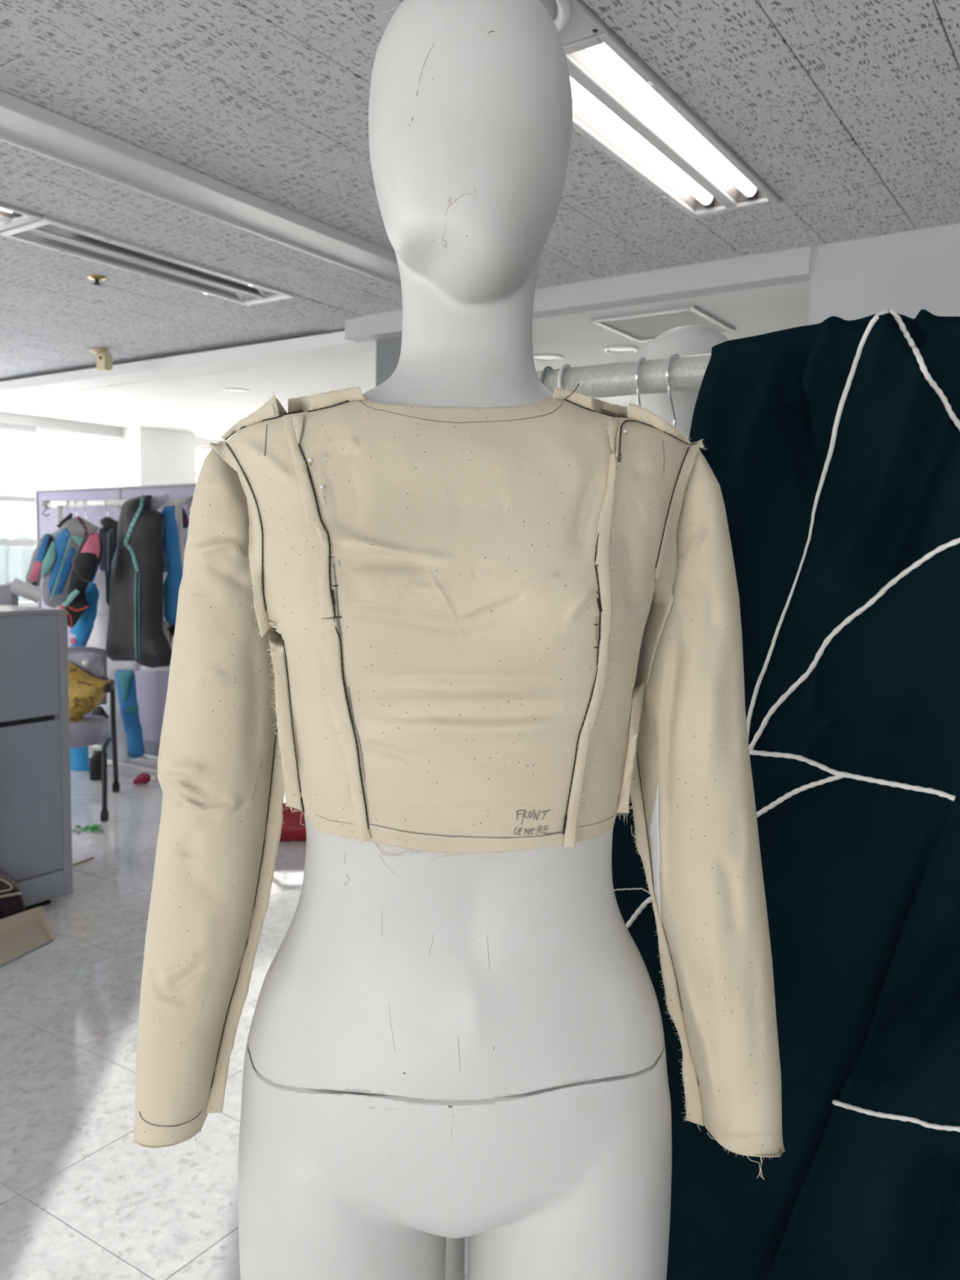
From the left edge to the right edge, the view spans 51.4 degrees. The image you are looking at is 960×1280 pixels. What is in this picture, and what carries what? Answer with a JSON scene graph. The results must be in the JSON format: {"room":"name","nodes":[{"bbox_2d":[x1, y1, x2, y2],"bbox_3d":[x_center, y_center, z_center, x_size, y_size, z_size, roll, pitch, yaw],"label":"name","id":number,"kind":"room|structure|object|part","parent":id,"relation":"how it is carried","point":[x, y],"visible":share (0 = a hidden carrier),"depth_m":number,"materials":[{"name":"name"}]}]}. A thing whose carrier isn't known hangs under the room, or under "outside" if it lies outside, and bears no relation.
{"room":"design studio","nodes":[
{"label":"design studio","id":0,"kind":"room"},
{"bbox_2d":[0,412,221,446],"bbox_3d":[-4.701,-0.504,6.372,0.120,2.670,12.600,4,6,34],"label":"wall","id":1,"kind":"structure","parent":0,"point":[6,418],"depth_m":8.09,"materials":[{"name":"white paint"}]},
{"bbox_2d":[0,422,37,607],"bbox_3d":[-3.757,-0.933,7.654,0.220,1.470,2.630,4,6,34],"label":"window","id":2,"kind":"structure","parent":1,"relation":"in","point":[5,427],"depth_m":7.92,"materials":[{"name":"white glass"}]},
{"bbox_2d":[35,424,123,489],"bbox_3d":[-3.268,-1.011,8.327,0.028,1.443,0.900,4,6,34],"label":"roller blind","id":3,"kind":"object","parent":1,"relation":"attached to","point":[67,458],"visible":0.3,"depth_m":8.21,"materials":[{"name":"white fabric"}]},
{"bbox_3d":[-3.258,-1.716,8.266,0.028,0.028,0.900,4,6,34],"label":"head rail","id":4,"kind":"part","parent":3,"relation":"part of","materials":[{"name":"white plastic"}]},
{"bbox_2d":[0,351,376,404],"bbox_3d":[-2.188,-1.703,6.295,4.200,0.195,0.100,4,6,34],"label":"trim","id":5,"kind":"structure","parent":1,"relation":"attached to","point":[371,354],"depth_m":5.94,"materials":[{"name":"white paint"}]},
{"bbox_2d":[195,444,212,479],"bbox_3d":[-2.431,-1.107,9.575,0.028,1.443,1.630,4,6,34],"label":"roller blind","id":6,"kind":"object","parent":1,"relation":"attached to","point":[201,453],"visible":0.02,"depth_m":9.26,"materials":[{"name":"white fabric"}]},
{"bbox_3d":[-2.421,-1.812,9.514,0.028,0.028,1.630,4,6,34],"label":"head rail","id":7,"kind":"part","parent":6,"relation":"part of","materials":[{"name":"white plastic"}]},
{"bbox_2d":[120,426,196,486],"bbox_3d":[-2.825,-0.643,8.843,0.250,2.384,0.600,4,6,34],"label":"wall pier","id":8,"kind":"object","parent":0,"point":[151,455],"visible":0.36,"depth_m":8.59,"materials":[{"name":"white paint"}]},
{"bbox_2d":[0,747,467,1279],"bbox_3d":[-0.494,1.079,3.806,10.100,0.120,12.822,4,6,34],"label":"floor","id":9,"kind":"structure","parent":0,"point":[80,1199],"depth_m":2.47,"materials":[{"name":"tile"}]},
{"bbox_2d":[0,582,18,605],"bbox_3d":[-2.361,0.394,3.747,0.050,1.200,1.337,4,6,34],"label":"screen","id":10,"kind":"object","parent":9,"relation":"on","point":[6,597],"visible":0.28,"depth_m":4.21,"materials":[{"name":"white plastic"}]},
{"bbox_3d":[-2.368,0.380,3.735,0.040,1.150,1.310,4,6,34],"label":"panel","id":11,"kind":"part","parent":10,"relation":"part of","materials":[{"name":"grey plastic"}]},
{"bbox_3d":[-1.997,0.353,4.290,0.050,1.200,0.027,4,6,34],"label":"trim","id":12,"kind":"part","parent":10,"relation":"part of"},
{"bbox_2d":[0,872,26,919],"bbox_3d":[-1.700,0.644,3.493,0.093,0.754,0.229,4,6,33],"label":"bag","id":13,"kind":"object","parent":9,"relation":"on","point":[11,903],"visible":0.87,"depth_m":3.52,"materials":[{"name":"purple fabric"}]},
{"bbox_2d":[0,906,56,967],"bbox_3d":[-1.599,1.014,3.283,0.284,0.063,0.553,4,6,30],"label":"box","id":14,"kind":"object","parent":9,"relation":"on","point":[22,933],"visible":1,"depth_m":3.46,"materials":[{"name":"beige cardboard"}]},
{"bbox_2d":[0,921,51,964],"bbox_3d":[-1.601,1.039,3.277,0.270,0.014,0.536,4,6,30],"label":"tray","id":15,"kind":"object","parent":14,"relation":"on","point":[17,940],"depth_m":3.43,"materials":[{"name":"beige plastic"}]},
{"bbox_2d":[0,604,72,910],"bbox_3d":[-2.177,0.481,3.226,0.412,1.122,1.626,4,6,34],"label":"cabinet","id":16,"kind":"object","parent":9,"relation":"on","point":[36,819],"depth_m":3.67,"materials":[{"name":"grey metal"}]},
{"bbox_2d":[8,577,43,602],"bbox_3d":[-1.803,-0.196,3.967,0.125,0.100,0.060,-2,6,-28],"label":"paper roll","id":17,"kind":"object","parent":16,"relation":"on","point":[20,588],"visible":1,"depth_m":3.95,"materials":[{"name":"white paper"}]},
{"bbox_3d":[-2.020,0.141,3.071,0.016,0.376,1.588,4,6,34],"label":"panel","id":18,"kind":"part","parent":16,"relation":"part of","materials":[{"name":"grey metal"}]},
{"bbox_3d":[-2.027,0.633,3.114,0.016,0.572,1.588,4,6,34],"label":"panel","id":19,"kind":"part","parent":16,"relation":"part of","materials":[{"name":"grey laminate"}]},
{"bbox_2d":[70,713,91,771],"bbox_3d":[-2.441,0.699,6.053,0.421,0.513,0.149,4,6,34],"label":"cloth bag","id":20,"kind":"object","parent":9,"relation":"on","point":[79,759],"visible":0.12,"depth_m":6.06,"materials":[{"name":"blue fabric"}]},
{"bbox_2d":[72,857,93,866],"bbox_3d":[-1.723,0.957,4.272,0.010,0.007,0.186,3,5,22],"label":"stick","id":21,"kind":"object","parent":9,"relation":"on","point":[91,858],"visible":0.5,"depth_m":4.30,"materials":[{"name":"brown wood"}]},
{"bbox_2d":[71,824,103,832],"bbox_3d":[-1.877,0.902,4.800,0.180,0.019,0.108,1,5,0],"label":"paper scrap","id":22,"kind":"object","parent":9,"relation":"on","point":[95,827],"visible":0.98,"depth_m":4.79,"materials":[{"name":"green paper"}]},
{"bbox_2d":[67,646,119,821],"bbox_3d":[-2.184,0.469,5.174,0.552,0.809,0.709,0,5,-15],"label":"office chair","id":23,"kind":"object","parent":9,"relation":"on","point":[92,730],"visible":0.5,"depth_m":5.11,"materials":[{"name":"grey fabric"}]},
{"bbox_3d":[-2.254,0.195,5.428,0.420,0.310,0.138,0,5,-15],"label":"backrest","id":24,"kind":"part","parent":23,"relation":"part of","materials":[{"name":"grey fabric"}]},
{"bbox_2d":[67,652,111,721],"bbox_3d":[-2.050,0.266,5.188,0.266,0.396,0.192,1,5,0],"label":"plastic bag","id":25,"kind":"object","parent":23,"relation":"on","point":[87,677],"visible":0.8,"depth_m":5.14,"materials":[{"name":"yellow plastic"}]},
{"bbox_3d":[-2.177,0.472,5.147,0.490,0.106,0.500,-1,5,-16],"label":"seat","id":26,"kind":"part","parent":23,"relation":"part of","materials":[{"name":"grey fabric"}]},
{"bbox_3d":[-1.897,0.677,5.078,0.026,0.314,0.312,0,5,-15],"label":"leg","id":27,"kind":"part","parent":23,"relation":"part of","materials":[{"name":"black plastic"}]},
{"bbox_3d":[-1.942,0.238,5.230,0.052,0.049,0.241,0,5,-15],"label":"armrest","id":28,"kind":"part","parent":23,"relation":"part of","materials":[{"name":"black plastic"}]},
{"bbox_3d":[-1.971,0.518,5.348,0.026,0.585,0.393,0,5,-15],"label":"leg","id":29,"kind":"part","parent":23,"relation":"part of","materials":[{"name":"black plastic"}]},
{"bbox_2d":[89,705,108,780],"bbox_3d":[-2.258,0.669,5.878,0.188,0.565,0.114,6,7,44],"label":"boots","id":30,"kind":"object","parent":9,"relation":"on","point":[95,772],"visible":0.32,"depth_m":5.82,"materials":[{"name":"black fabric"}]},
{"bbox_3d":[-2.272,0.795,5.877,0.189,0.312,0.082,5,7,43],"label":"leg","id":31,"kind":"part","parent":30,"relation":"part of","materials":[{"name":"black fabric"}]},
{"bbox_2d":[35,483,195,756],"bbox_3d":[-2.344,-0.129,6.593,1.884,1.752,0.056,4,6,34],"label":"partition","id":32,"kind":"object","parent":9,"relation":"on","point":[151,686],"depth_m":6.52,"materials":[{"name":"purple fabric"}]},
{"bbox_3d":[-3.117,-0.176,7.108,0.024,1.735,0.054,4,6,34],"label":"post","id":33,"kind":"part","parent":32,"relation":"part of","materials":[{"name":"white metal"}]},
{"bbox_3d":[-2.734,-0.198,6.849,0.900,1.635,0.040,4,6,34],"label":"panel","id":34,"kind":"part","parent":32,"relation":"part of","materials":[{"name":"purple fabric"}]},
{"bbox_3d":[-2.331,-0.993,6.518,1.880,0.017,0.056,4,6,34],"label":"trim","id":35,"kind":"part","parent":32,"relation":"part of","materials":[{"name":"white metal"}]},
{"bbox_3d":[-2.352,-0.121,6.599,0.024,1.735,0.054,4,6,34],"label":"post","id":36,"kind":"part","parent":32,"relation":"part of","materials":[{"name":"white metal"}]},
{"bbox_3d":[-1.961,-0.142,6.335,0.920,1.635,0.040,4,6,34],"label":"panel","id":37,"kind":"part","parent":32,"relation":"part of","materials":[{"name":"purple fabric"}]},
{"bbox_2d":[41,496,193,782],"bbox_3d":[-2.238,-0.057,6.141,1.436,1.616,0.520,4,6,34],"label":"rack","id":38,"kind":"object","parent":9,"relation":"on","point":[178,502],"visible":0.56,"depth_m":6.02,"materials":[{"name":"white metal"}]},
{"bbox_2d":[49,500,71,533],"bbox_3d":[-2.604,-0.766,6.332,0.010,0.238,0.344,4,6,34],"label":"clothes hanger","id":39,"kind":"object","parent":38,"relation":"hanging from","point":[67,500],"visible":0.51,"depth_m":6.31,"materials":[{"name":"silver metal"}]},
{"bbox_2d":[25,512,98,608],"bbox_3d":[-2.481,-0.466,5.924,0.550,0.574,0.234,4,6,35],"label":"jacket","id":40,"kind":"object","parent":38,"relation":"hanging from","point":[52,556],"visible":0.93,"depth_m":5.89,"materials":[{"name":"multicoloured fabric"}]},
{"bbox_3d":[-2.568,-0.547,5.876,0.075,0.165,0.077,-3,7,-41],"label":"blue sleeve panel","id":41,"kind":"part","parent":40,"relation":"part of","materials":[{"name":"fabric"}]},
{"bbox_3d":[-2.570,-0.481,5.905,0.145,0.216,0.053,4,6,35],"label":"mint sleeve panel","id":42,"kind":"part","parent":40,"relation":"part of","materials":[{"name":"fabric"}]},
{"bbox_3d":[-2.495,-0.457,5.902,0.222,0.410,0.038,4,6,32],"label":"blue panel","id":43,"kind":"part","parent":40,"relation":"part of","materials":[{"name":"fabric"}]},
{"bbox_2d":[56,512,72,528],"bbox_3d":[-2.461,-0.705,5.908,0.146,0.094,0.062,5,7,42],"label":"clothes hanger","id":44,"kind":"object","parent":40,"relation":"attached to","point":[68,519],"depth_m":5.88,"materials":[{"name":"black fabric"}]},
{"bbox_3d":[-2.466,-0.406,5.941,0.177,0.284,0.046,4,6,30],"label":"blue panel","id":45,"kind":"part","parent":40,"relation":"part of","materials":[{"name":"fabric"}]},
{"bbox_2d":[57,530,102,628],"bbox_3d":[-2.216,-0.326,5.537,0.152,0.553,0.491,-3,6,-39],"label":"jacket","id":46,"kind":"object","parent":38,"relation":"hanging from","point":[86,561],"visible":0.97,"depth_m":5.40,"materials":[{"name":"black fabric"}]},
{"bbox_2d":[69,582,99,646],"bbox_3d":[-2.319,-0.138,5.826,0.266,0.405,0.094,4,6,29],"label":"trousers","id":47,"kind":"object","parent":38,"relation":"hanging from","point":[82,629],"visible":0.8,"depth_m":5.78,"materials":[{"name":"blue fabric"}]},
{"bbox_3d":[-2.323,-0.007,5.833,0.152,0.133,0.030,4,6,33],"label":"dark panel","id":48,"kind":"part","parent":47,"relation":"part of","materials":[{"name":"blue fabric"}]},
{"bbox_2d":[82,499,98,532],"bbox_3d":[-2.461,-0.756,6.237,0.010,0.238,0.344,4,6,34],"label":"clothes hanger","id":49,"kind":"object","parent":38,"relation":"hanging from","point":[84,500],"visible":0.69,"depth_m":6.22,"materials":[{"name":"silver metal"}]},
{"bbox_2d":[84,570,109,649],"bbox_3d":[-2.384,-0.174,6.190,0.303,0.529,0.098,4,6,32],"label":"dress","id":50,"kind":"object","parent":38,"relation":"hanging from","point":[97,639],"visible":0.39,"depth_m":6.12,"materials":[{"name":"white fabric"}]},
{"bbox_2d":[98,498,108,528],"bbox_3d":[-2.278,-0.743,6.116,0.010,0.238,0.344,4,6,34],"label":"clothes hanger","id":51,"kind":"object","parent":38,"relation":"hanging from","point":[107,499],"visible":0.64,"depth_m":6.09,"materials":[{"name":"silver metal"}]},
{"bbox_2d":[98,516,118,607],"bbox_3d":[-2.180,-0.434,5.870,0.242,0.580,0.089,4,6,36],"label":"jacket","id":52,"kind":"object","parent":38,"relation":"hanging from","point":[108,534],"visible":0.64,"depth_m":5.84,"materials":[{"name":"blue fabric"}]},
{"bbox_3d":[-2.224,-0.834,6.072,1.350,0.038,0.038,4,6,34],"label":"rail","id":53,"kind":"part","parent":38,"relation":"part of","materials":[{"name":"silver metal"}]},
{"bbox_2d":[99,657,139,768],"bbox_3d":[-2.231,0.557,6.179,0.369,0.902,0.090,4,6,34],"label":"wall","id":54,"kind":"object","parent":38,"relation":"hanging from","point":[112,666],"visible":0.27,"depth_m":6.15,"materials":[{"name":"white paint"}]},
{"bbox_2d":[114,669,145,758],"bbox_3d":[-2.116,0.450,6.026,0.252,0.536,0.087,4,6,33],"label":"leggings","id":55,"kind":"object","parent":38,"relation":"hanging from","point":[125,679],"visible":1,"depth_m":5.98,"materials":[{"name":"blue fabric"}]},
{"bbox_2d":[119,671,133,700],"bbox_3d":[-2.136,0.275,6.003,0.110,0.179,0.050,3,5,25],"label":"print","id":56,"kind":"object","parent":55,"relation":"attached to","point":[126,677],"depth_m":5.98,"materials":[{"name":"fabric"}]},
{"bbox_2d":[124,705,138,713],"bbox_3d":[-2.091,0.417,5.985,0.082,0.050,0.025,0,5,-13],"label":"print","id":57,"kind":"object","parent":55,"relation":"attached to","point":[127,708],"depth_m":5.98,"materials":[{"name":"fabric"}]},
{"bbox_2d":[105,494,172,667],"bbox_3d":[-1.912,-0.325,5.546,0.534,0.956,0.177,4,6,32],"label":"vest","id":58,"kind":"object","parent":38,"relation":"hanging from","point":[135,632],"visible":0.99,"depth_m":5.46,"materials":[{"name":"grey fabric"}]},
{"bbox_2d":[151,492,170,509],"bbox_3d":[-1.815,-0.780,5.609,0.177,0.098,0.159,1,5,0],"label":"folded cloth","id":59,"kind":"object","parent":58,"relation":"on","point":[157,500],"visible":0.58,"depth_m":5.57,"materials":[{"name":"fabric"}]},
{"bbox_2d":[141,608,172,671],"bbox_3d":[-1.907,-0.066,5.881,0.296,0.527,0.085,5,6,39],"label":"trousers","id":60,"kind":"object","parent":38,"relation":"hanging from","point":[166,625],"visible":0.25,"depth_m":5.83,"materials":[{"name":"white fabric"}]},
{"bbox_2d":[163,548,167,573],"bbox_3d":[-1.784,-0.551,5.660,0.061,0.344,0.060,1,5,0],"label":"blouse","id":61,"kind":"object","parent":38,"relation":"hanging from","point":[165,566],"visible":0.09,"depth_m":5.65,"materials":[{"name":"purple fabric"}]},
{"bbox_2d":[166,622,175,643],"bbox_3d":[-1.744,-0.034,5.698,0.092,0.126,0.082,1,5,0],"label":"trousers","id":62,"kind":"object","parent":38,"relation":"hanging from","point":[171,628],"visible":0.5,"depth_m":5.68,"materials":[{"name":"black fabric"}]},
{"bbox_2d":[160,506,182,624],"bbox_3d":[-1.708,-0.416,5.571,0.146,0.663,0.121,1,5,0],"label":"trousers","id":63,"kind":"object","parent":38,"relation":"hanging from","point":[171,584],"visible":0.77,"depth_m":5.53,"materials":[{"name":"blue fabric"}]},
{"bbox_2d":[172,504,189,528],"bbox_3d":[-1.752,-0.686,5.862,0.122,0.247,0.092,1,5,0],"label":"shirt","id":64,"kind":"object","parent":38,"relation":"hanging from","point":[185,520],"visible":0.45,"depth_m":5.83,"materials":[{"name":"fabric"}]},
{"bbox_2d":[132,772,151,783],"bbox_3d":[-1.946,0.798,5.726,0.178,0.077,0.058,4,6,35],"label":"rag","id":65,"kind":"object","parent":9,"relation":"on","point":[143,778],"visible":0.99,"depth_m":5.70,"materials":[{"name":"fabric"}]},
{"bbox_2d":[280,790,306,841],"bbox_3d":[-0.829,0.830,4.688,0.486,0.266,0.177,1,5,0],"label":"bag","id":66,"kind":"object","parent":9,"relation":"on","point":[292,829],"visible":0.18,"depth_m":4.62,"materials":[{"name":"fabric"}]},
{"bbox_2d":[238,0,671,1279],"bbox_3d":[-0.026,0.393,0.837,0.400,1.771,0.400,1,5,0],"label":"mannequin","id":67,"kind":"object","parent":9,"relation":"on","point":[459,1046],"visible":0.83,"depth_m":0.75},
{"bbox_2d":[133,383,785,1179],"bbox_3d":[-0.014,0.127,0.802,0.540,0.647,0.248,1,5,0],"label":"calico top","id":68,"kind":"object","parent":67,"relation":"attached to","point":[468,606],"visible":1,"depth_m":0.74,"materials":[{"name":"beige fabric"}]},
{"bbox_3d":[-0.148,-0.010,0.743,0.162,0.317,0.056,5,6,37],"label":"panel","id":69,"kind":"part","parent":68,"relation":"part of","materials":[{"name":"beige fabric"}]},
{"bbox_3d":[-0.024,-0.013,0.719,0.242,0.339,0.105,1,5,0],"label":"panel","id":70,"kind":"part","parent":68,"relation":"part of","materials":[{"name":"beige fabric"}]},
{"bbox_3d":[-0.022,-0.027,0.861,0.361,0.332,0.099,1,5,0],"label":"panel","id":71,"kind":"part","parent":68,"relation":"part of","materials":[{"name":"beige fabric"}]},
{"bbox_3d":[0.115,-0.006,0.751,0.048,0.322,0.146,5,7,42],"label":"panel","id":72,"kind":"part","parent":68,"relation":"part of","materials":[{"name":"beige fabric"}]},
{"bbox_2d":[444,353,711,1279],"bbox_3d":[0.479,0.468,1.097,1.384,1.592,0.496,4,6,34],"label":"rack","id":73,"kind":"object","parent":9,"relation":"on","point":[686,373],"visible":0.06,"depth_m":1.22,"materials":[{"name":"white metal"}]},
{"bbox_2d":[540,365,553,383],"bbox_3d":[0.089,-0.246,1.304,0.006,0.218,0.413,3,6,27],"label":"clothes hanger","id":74,"kind":"object","parent":73,"relation":"hanging from","point":[548,367],"visible":0.18,"depth_m":1.28,"materials":[{"name":"silver plastic"}]},
{"bbox_2d":[557,363,571,389],"bbox_3d":[0.111,-0.245,1.290,0.006,0.219,0.414,3,6,28],"label":"clothes hanger","id":75,"kind":"object","parent":73,"relation":"hanging from","point":[563,366],"visible":0.14,"depth_m":1.26,"materials":[{"name":"white plastic"}]},
{"bbox_3d":[0.490,-0.301,1.031,1.360,0.041,0.041,4,6,34],"label":"rail","id":76,"kind":"part","parent":73,"relation":"part of","materials":[{"name":"white metal"}]},
{"bbox_2d":[635,356,646,407],"bbox_3d":[0.199,-0.238,1.231,0.004,0.216,0.412,3,6,28],"label":"clothes hanger","id":77,"kind":"object","parent":73,"relation":"hanging from","point":[642,357],"visible":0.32,"depth_m":1.21,"materials":[{"name":"silver metal"}]},
{"bbox_2d":[666,353,679,428],"bbox_3d":[0.234,-0.236,1.207,0.004,0.216,0.412,5,6,37],"label":"clothes hanger","id":78,"kind":"object","parent":73,"relation":"hanging from","point":[672,356],"visible":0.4,"depth_m":1.19,"materials":[{"name":"silver metal"}]},
{"bbox_2d":[611,308,959,1279],"bbox_3d":[0.514,0.303,1.057,0.880,1.331,0.119,5,6,37],"label":"draped cloth","id":79,"kind":"object","parent":73,"relation":"hanging from","point":[832,445],"visible":0.76,"depth_m":1.09,"materials":[{"name":"teal fabric"}]},
{"bbox_3d":[0.196,0.339,1.233,0.059,0.071,0.007,4,6,32],"label":"cord","id":80,"kind":"part","parent":79,"relation":"part of","materials":[{"name":"white fabric"}]},
{"bbox_3d":[0.352,0.176,1.115,0.109,0.072,0.006,4,6,33],"label":"cord","id":81,"kind":"part","parent":79,"relation":"part of","materials":[{"name":"white fabric"}]},
{"bbox_3d":[0.383,-0.121,1.092,0.152,0.497,0.102,1,5,0],"label":"cord","id":82,"kind":"part","parent":79,"relation":"part of","materials":[{"name":"white fabric"}]},
{"bbox_3d":[0.392,0.144,1.087,0.232,0.029,0.010,4,6,35],"label":"cord","id":83,"kind":"part","parent":79,"relation":"part of","materials":[{"name":"white fabric"}]},
{"bbox_3d":[0.407,0.008,1.072,0.235,0.257,0.017,4,6,34],"label":"cord","id":84,"kind":"part","parent":79,"relation":"part of","materials":[{"name":"white fabric"}]},
{"bbox_3d":[0.461,0.517,1.073,0.162,0.022,0.019,4,6,33],"label":"cord","id":85,"kind":"part","parent":79,"relation":"part of","materials":[{"name":"white fabric"}]},
{"bbox_3d":[0.455,-0.277,1.049,0.055,0.176,0.153,-1,5,-16],"label":"cord","id":86,"kind":"part","parent":79,"relation":"part of","materials":[{"name":"white fabric"}]},
{"bbox_2d":[632,324,728,439],"bbox_3d":[0.295,0.374,1.579,0.388,1.692,0.388,0,5,-7],"label":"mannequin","id":87,"kind":"object","parent":9,"relation":"on","point":[685,340],"visible":0.02,"depth_m":1.44},
{"bbox_2d":[375,337,401,386],"bbox_3d":[-0.181,-0.329,5.064,0.440,2.486,0.565,4,6,34],"label":"wall column","id":88,"kind":"structure","parent":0,"point":[388,350],"depth_m":4.82,"materials":[{"name":"grey paint"}]},
{"bbox_2d":[0,280,809,441],"bbox_3d":[1.573,-1.614,6.622,10.100,0.060,5.270,4,6,34],"label":"ceiling","id":89,"kind":"structure","parent":0,"point":[202,407],"depth_m":5.80,"materials":[{"name":"white paint"}]},
{"bbox_2d":[222,388,250,393],"bbox_3d":[-1.574,-1.612,6.465,0.176,0.008,0.176,1,5,0],"label":"recessed light","id":90,"kind":"object","parent":89,"relation":"in","point":[228,390],"visible":1,"depth_m":6.46,"materials":[{"name":"white plastic"}]},
{"bbox_2d":[227,390,246,392],"bbox_3d":[-1.574,-1.614,6.465,0.130,0.004,0.130,1,5,0],"label":"diffuser","id":91,"kind":"object","parent":90,"relation":"attached to","point":[228,391],"depth_m":6.48,"materials":[{"name":"white plastic"}]},
{"bbox_2d":[377,294,706,340],"bbox_3d":[0.192,-1.410,4.387,1.700,0.006,0.006,4,6,34],"label":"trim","id":92,"kind":"structure","parent":89,"relation":"attached to","point":[705,295],"depth_m":4.14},
{"bbox_2d":[533,353,564,361],"bbox_3d":[0.351,-1.477,5.227,0.176,0.008,0.176,1,5,0],"label":"recessed light","id":93,"kind":"object","parent":89,"relation":"in","point":[544,357],"visible":0.96,"depth_m":5.21,"materials":[{"name":"white plastic"}]},
{"bbox_2d":[535,355,558,359],"bbox_3d":[0.351,-1.479,5.227,0.130,0.004,0.130,1,5,0],"label":"diffuser","id":94,"kind":"object","parent":93,"relation":"attached to","point":[537,357],"depth_m":5.23,"materials":[{"name":"white plastic"}]},
{"bbox_2d":[603,345,638,353],"bbox_3d":[0.703,-1.451,4.990,0.176,0.008,0.176,1,5,0],"label":"recessed light","id":95,"kind":"object","parent":89,"relation":"in","point":[614,348],"visible":1,"depth_m":4.98,"materials":[{"name":"white plastic"}]},
{"bbox_2d":[608,347,632,351],"bbox_3d":[0.703,-1.453,4.990,0.130,0.004,0.130,1,5,0],"label":"diffuser","id":96,"kind":"object","parent":95,"relation":"attached to","point":[610,349],"depth_m":4.99,"materials":[{"name":"white plastic"}]},
{"bbox_2d":[590,305,735,342],"bbox_3d":[0.817,-1.400,4.442,0.480,0.012,0.490,4,6,34],"label":"ceiling hatch","id":97,"kind":"object","parent":89,"relation":"attached to","point":[645,326],"visible":0.93,"depth_m":4.39,"materials":[{"name":"white metal"}]},
{"bbox_2d":[0,0,959,382],"bbox_3d":[-1.889,-1.299,1.219,10.356,0.118,8.034,4,6,34],"label":"ceiling","id":98,"kind":"structure","parent":0,"point":[848,110],"depth_m":2.73,"materials":[{"name":"tile"}]},
{"bbox_2d":[0,201,43,231],"bbox_3d":[-1.931,-1.435,2.970,0.295,0.080,1.184,4,6,34],"label":"ceiling light","id":99,"kind":"object","parent":98,"relation":"attached to","point":[11,215],"visible":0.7,"depth_m":3.39,"materials":[{"name":"white metal"}]},
{"bbox_2d":[87,274,106,285],"bbox_3d":[-1.589,-1.491,4.142,0.075,0.030,0.076,1,5,0],"label":"sprinkler","id":100,"kind":"object","parent":98,"relation":"attached to","point":[96,277],"visible":1,"depth_m":4.13,"materials":[{"name":"gold metal"}]},
{"bbox_2d":[89,346,112,371],"bbox_3d":[-2.134,-1.580,5.629,0.139,0.125,0.098,4,6,34],"label":"sensor","id":101,"kind":"object","parent":98,"relation":"attached to","point":[104,358],"visible":1,"depth_m":5.59,"materials":[{"name":"beige plastic"}]},
{"bbox_2d":[0,214,294,305],"bbox_3d":[-1.266,-1.511,3.963,0.295,0.080,1.190,4,6,34],"label":"ceiling light","id":102,"kind":"object","parent":98,"relation":"attached to","point":[62,237],"visible":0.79,"depth_m":3.90,"materials":[{"name":"white plastic"}]},
{"bbox_2d":[0,89,401,288],"bbox_3d":[-2.029,-1.244,1.344,0.172,0.052,7.330,4,6,34],"label":"ceiling beam","id":103,"kind":"structure","parent":98,"relation":"attached to","point":[25,125],"depth_m":2.98,"materials":[{"name":"white metal"}]},
{"bbox_2d":[403,0,607,44],"bbox_3d":[-0.016,-1.281,1.961,0.298,0.046,0.595,4,6,34],"label":"ceiling speaker","id":104,"kind":"object","parent":98,"relation":"attached to","point":[574,20],"visible":0.21,"depth_m":2.07,"materials":[{"name":"white plastic"}]},
{"bbox_2d":[562,25,781,218],"bbox_3d":[0.485,-1.377,2.707,0.295,0.080,1.208,4,6,34],"label":"ceiling light","id":105,"kind":"object","parent":98,"relation":"attached to","point":[620,105],"visible":0.72,"depth_m":2.67,"materials":[{"name":"white metal"}]},
{"bbox_2d":[808,222,959,324],"bbox_3d":[2.746,-0.130,2.745,3.685,2.574,0.120,4,6,34],"label":"wall","id":106,"kind":"structure","parent":0,"point":[909,272],"depth_m":3.47,"materials":[{"name":"grey paint"}]},
{"bbox_2d":[344,245,811,342],"bbox_3d":[0.295,-1.490,4.248,2.215,0.195,0.100,4,6,34],"label":"ceiling beam","id":107,"kind":"structure","parent":106,"relation":"attached to","point":[793,265],"depth_m":3.94,"materials":[{"name":"grey paint"}]},
{"label":"outside","id":108,"kind":"structure","parent":0,"visible":0},
{"bbox_2d":[0,532,34,602],"bbox_3d":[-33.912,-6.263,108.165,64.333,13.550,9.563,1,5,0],"label":"window glass","id":109,"kind":"object","parent":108,"point":[15,560],"visible":0.06,"depth_m":106.40,"materials":[{"name":"glass"}]}
]}

